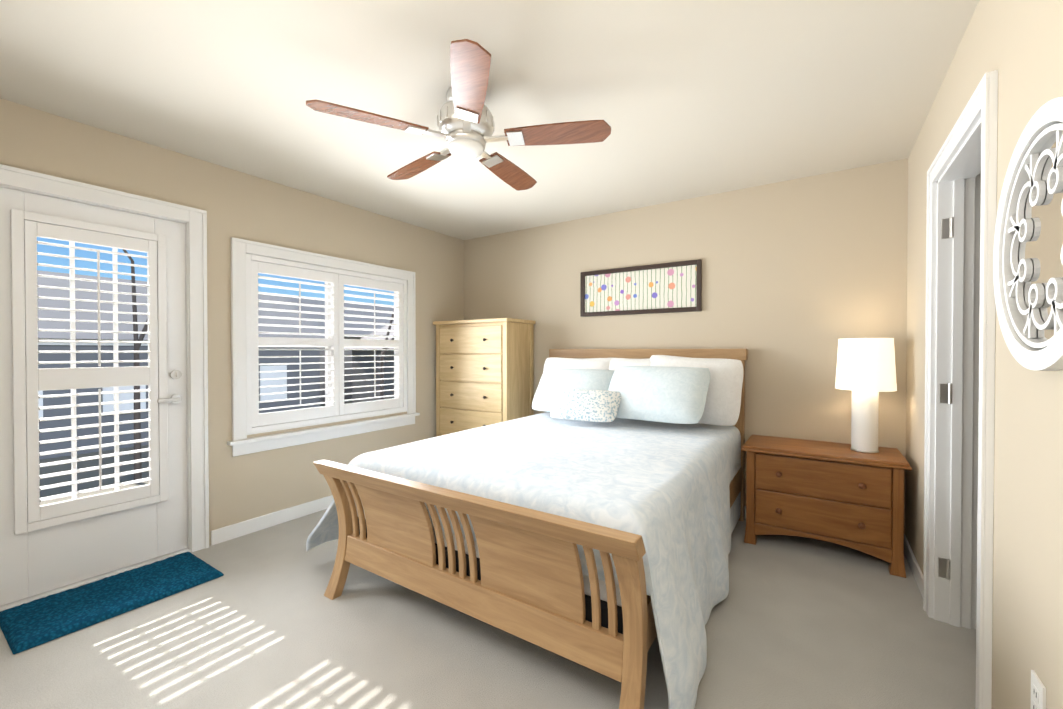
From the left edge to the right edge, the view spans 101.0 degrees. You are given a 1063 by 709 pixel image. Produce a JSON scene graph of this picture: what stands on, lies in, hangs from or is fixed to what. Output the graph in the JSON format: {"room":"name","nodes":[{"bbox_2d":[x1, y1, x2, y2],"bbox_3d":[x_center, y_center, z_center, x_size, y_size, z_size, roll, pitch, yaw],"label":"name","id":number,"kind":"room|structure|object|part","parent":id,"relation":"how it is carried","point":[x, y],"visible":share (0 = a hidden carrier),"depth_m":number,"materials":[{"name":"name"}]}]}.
{"room":"bedroom","nodes":[
{"label":"bedroom","id":0,"kind":"room"},
{"bbox_2d":[0,98,463,545],"bbox_3d":[-1.919,-0.003,3.122,0.150,2.440,4.360,0,1,33],"label":"wall","id":1,"kind":"structure","parent":0,"point":[239,205],"depth_m":2.98,"materials":[{"name":"beige paint"}]},
{"bbox_2d":[0,187,186,605],"bbox_3d":[-2.354,0.200,2.370,0.106,2.008,0.815,0,1,33],"label":"patio door","id":2,"kind":"structure","parent":1,"relation":"in","point":[51,546],"depth_m":2.33,"materials":[{"name":"white"}]},
{"bbox_2d":[0,164,208,611],"bbox_3d":[-2.385,0.163,2.395,0.180,2.122,0.994,0,1,33],"label":"door frame","id":3,"kind":"structure","parent":1,"relation":"attached to","point":[194,220],"depth_m":2.70,"materials":[{"name":"white wood"}]},
{"bbox_2d":[211,495,332,545],"bbox_3d":[-1.398,1.163,3.772,0.013,0.095,2.340,0,1,33],"label":"baseboard","id":4,"kind":"structure","parent":1,"relation":"attached to","point":[230,532],"depth_m":3.08,"materials":[{"name":"white wood"}]},
{"bbox_2d":[227,237,419,456],"bbox_3d":[-1.595,-0.054,3.567,0.202,1.442,1.610,0,1,33],"label":"window","id":5,"kind":"structure","parent":1,"relation":"in","point":[240,443],"depth_m":3.26,"materials":[{"name":"white wood"}]},
{"bbox_2d":[246,254,406,433],"bbox_3d":[-1.567,-0.078,3.549,0.076,1.216,1.376,0,1,33],"label":"window shutters","id":6,"kind":"object","parent":5,"relation":"attached to","point":[337,342],"visible":1,"depth_m":3.44,"materials":[{"name":"white wood"}]},
{"bbox_2d":[0,509,976,708],"bbox_3d":[0.192,1.280,1.739,5.210,0.100,4.360,0,1,33],"label":"floor","id":7,"kind":"structure","parent":0,"point":[793,622],"depth_m":1.83,"materials":[{"name":"carpet"}]},
{"bbox_2d":[0,552,223,654],"bbox_3d":[-2.102,1.209,2.236,0.465,0.032,0.760,0,1,33],"label":"mat","id":8,"kind":"object","parent":7,"relation":"on","point":[30,625],"visible":1,"depth_m":2.14,"materials":[{"name":"blue carpet"}]},
{"bbox_2d":[433,318,535,436],"bbox_3d":[-0.474,0.439,4.296,0.920,1.532,0.476,0,1,33],"label":"dresser","id":9,"kind":"object","parent":7,"relation":"on","point":[484,372],"visible":0.62,"depth_m":4.10,"materials":[{"name":"brown wood"}]},
{"bbox_2d":[306,349,747,708],"bbox_3d":[0.129,0.591,2.784,2.154,1.258,2.343,0,1,33],"label":"bed","id":10,"kind":"object","parent":7,"relation":"on","point":[591,516],"visible":1,"depth_m":1.92,"materials":[{"name":"white fabric"}]},
{"bbox_3d":[-0.349,0.884,1.806,1.670,0.690,0.180,0,1,33],"label":"footboard","id":11,"kind":"part","parent":10,"relation":"part of","materials":[{"name":"brown wood"}]},
{"bbox_3d":[0.284,0.798,2.762,1.550,0.485,2.075,0,1,33],"label":"mattress","id":12,"kind":"part","parent":10,"relation":"part of","materials":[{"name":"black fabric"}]},
{"bbox_3d":[0.874,0.583,3.653,1.660,1.258,0.071,0,1,33],"label":"headboard","id":13,"kind":"part","parent":10,"relation":"part of","materials":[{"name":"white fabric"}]},
{"bbox_2d":[741,434,911,577],"bbox_3d":[1.828,0.904,2.791,0.841,0.632,0.468,0,1,33],"label":"nightstand","id":14,"kind":"object","parent":7,"relation":"on","point":[843,494],"visible":1,"depth_m":2.61,"materials":[{"name":"brown wood"}]},
{"bbox_2d":[835,337,896,452],"bbox_3d":[2.037,0.240,2.679,0.300,0.696,0.300,0,1,33],"label":"table lamp","id":15,"kind":"object","parent":14,"relation":"on","point":[866,371],"visible":1,"depth_m":2.61,"materials":[{"name":"white ceramic"},{"name":"white fabric"}]},
{"bbox_2d":[0,0,978,239],"bbox_3d":[-0.330,-1.263,2.059,3.960,0.100,4.360,0,1,33],"label":"ceiling","id":16,"kind":"structure","parent":0,"point":[686,99],"depth_m":1.98,"materials":[{"name":"beige paint"}]},
{"bbox_2d":[306,39,610,190],"bbox_3d":[-0.306,-1.071,2.087,1.265,0.285,1.254,0,1,33],"label":"ceiling fan","id":17,"kind":"object","parent":16,"relation":"hanging from","point":[465,121],"visible":1,"depth_m":1.95,"materials":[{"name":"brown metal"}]},
{"bbox_2d":[464,158,907,533],"bbox_3d":[0.844,-0.010,3.819,3.690,2.440,0.150,0,1,33],"label":"wall","id":18,"kind":"structure","parent":0,"point":[801,277],"depth_m":3.18,"materials":[{"name":"beige paint"}]},
{"bbox_2d":[580,259,701,316],"bbox_3d":[0.882,-0.539,3.680,1.040,0.400,0.029,0,1,33],"label":"framed art","id":19,"kind":"object","parent":18,"relation":"attached to","point":[671,287],"visible":1,"depth_m":3.65,"materials":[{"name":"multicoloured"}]},
{"bbox_2d":[976,174,980,572],"bbox_3d":[2.894,0.005,2.241,1.230,2.440,0.100,0,1,33],"label":"wall","id":20,"kind":"structure","parent":0,"point":[978,371],"depth_m":2.44,"materials":[{"name":"beige paint"}]},
{"bbox_2d":[905,0,1062,708],"bbox_3d":[1.272,0.017,1.012,0.120,2.440,4.360,0,1,33],"label":"wall","id":21,"kind":"structure","parent":0,"point":[1017,45],"depth_m":1.22,"materials":[{"name":"beige paint"}]},
{"bbox_2d":[904,534,922,597],"bbox_3d":[2.112,1.176,2.416,0.013,0.095,0.730,0,1,33],"label":"baseboard","id":22,"kind":"structure","parent":21,"relation":"attached to","point":[917,573],"depth_m":2.42,"materials":[{"name":"white wood"}]},
{"bbox_2d":[923,70,997,708],"bbox_3d":[1.710,0.181,1.683,0.168,2.099,0.898,0,1,33],"label":"door frame","id":23,"kind":"structure","parent":21,"relation":"attached to","point":[960,322],"depth_m":1.96,"materials":[{"name":"white wood"}]},
{"bbox_2d":[993,97,1062,370],"bbox_3d":[1.181,-0.263,1.009,0.029,0.600,0.600,0,1,33],"label":"wall decoration","id":24,"kind":"object","parent":21,"relation":"attached to","point":[1028,265],"visible":1,"depth_m":1.06,"materials":[{"name":"white mirror"}]},
{"bbox_2d":[1030,670,1045,708],"bbox_3d":[1.218,0.837,1.056,0.008,0.114,0.070,0,1,33],"label":"electrical outlet plate","id":25,"kind":"object","parent":21,"relation":"attached to","point":[1038,694],"visible":0.98,"depth_m":1.05,"materials":[{"name":"white plastic"}]},
{"label":"outside","id":26,"kind":"structure","parent":0,"visible":0},
{"bbox_2d":[39,401,351,504],"bbox_3d":[-50.386,3.968,38.783,119.700,0.200,170.000,0,1,33],"label":"ground","id":27,"kind":"structure","parent":26,"point":[80,476],"depth_m":15.11,"materials":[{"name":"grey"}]},
{"bbox_2d":[37,270,324,459],"bbox_3d":[-23.843,0.054,19.688,12.000,8.000,24.500,0,1,33],"label":"house","id":28,"kind":"structure","parent":27,"relation":"on","point":[49,335],"depth_m":19.52,"materials":[{"name":"grey"}]},
{"bbox_2d":[122,249,393,483],"bbox_3d":[-9.914,-3.379,14.122,14.017,14.976,19.295,0,1,33],"label":"trees","id":29,"kind":"object","parent":27,"relation":"on","point":[137,446],"visible":0.04,"depth_m":14.07,"materials":[{"name":"grey plant"}]},
{"bbox_2d":[344,303,393,402],"bbox_3d":[-3.982,0.151,30.232,9.500,7.600,14.001,0,1,33],"label":"house","id":30,"kind":"structure","parent":27,"relation":"on","point":[349,325],"depth_m":27.07,"materials":[{"name":"grey"}]}
]}

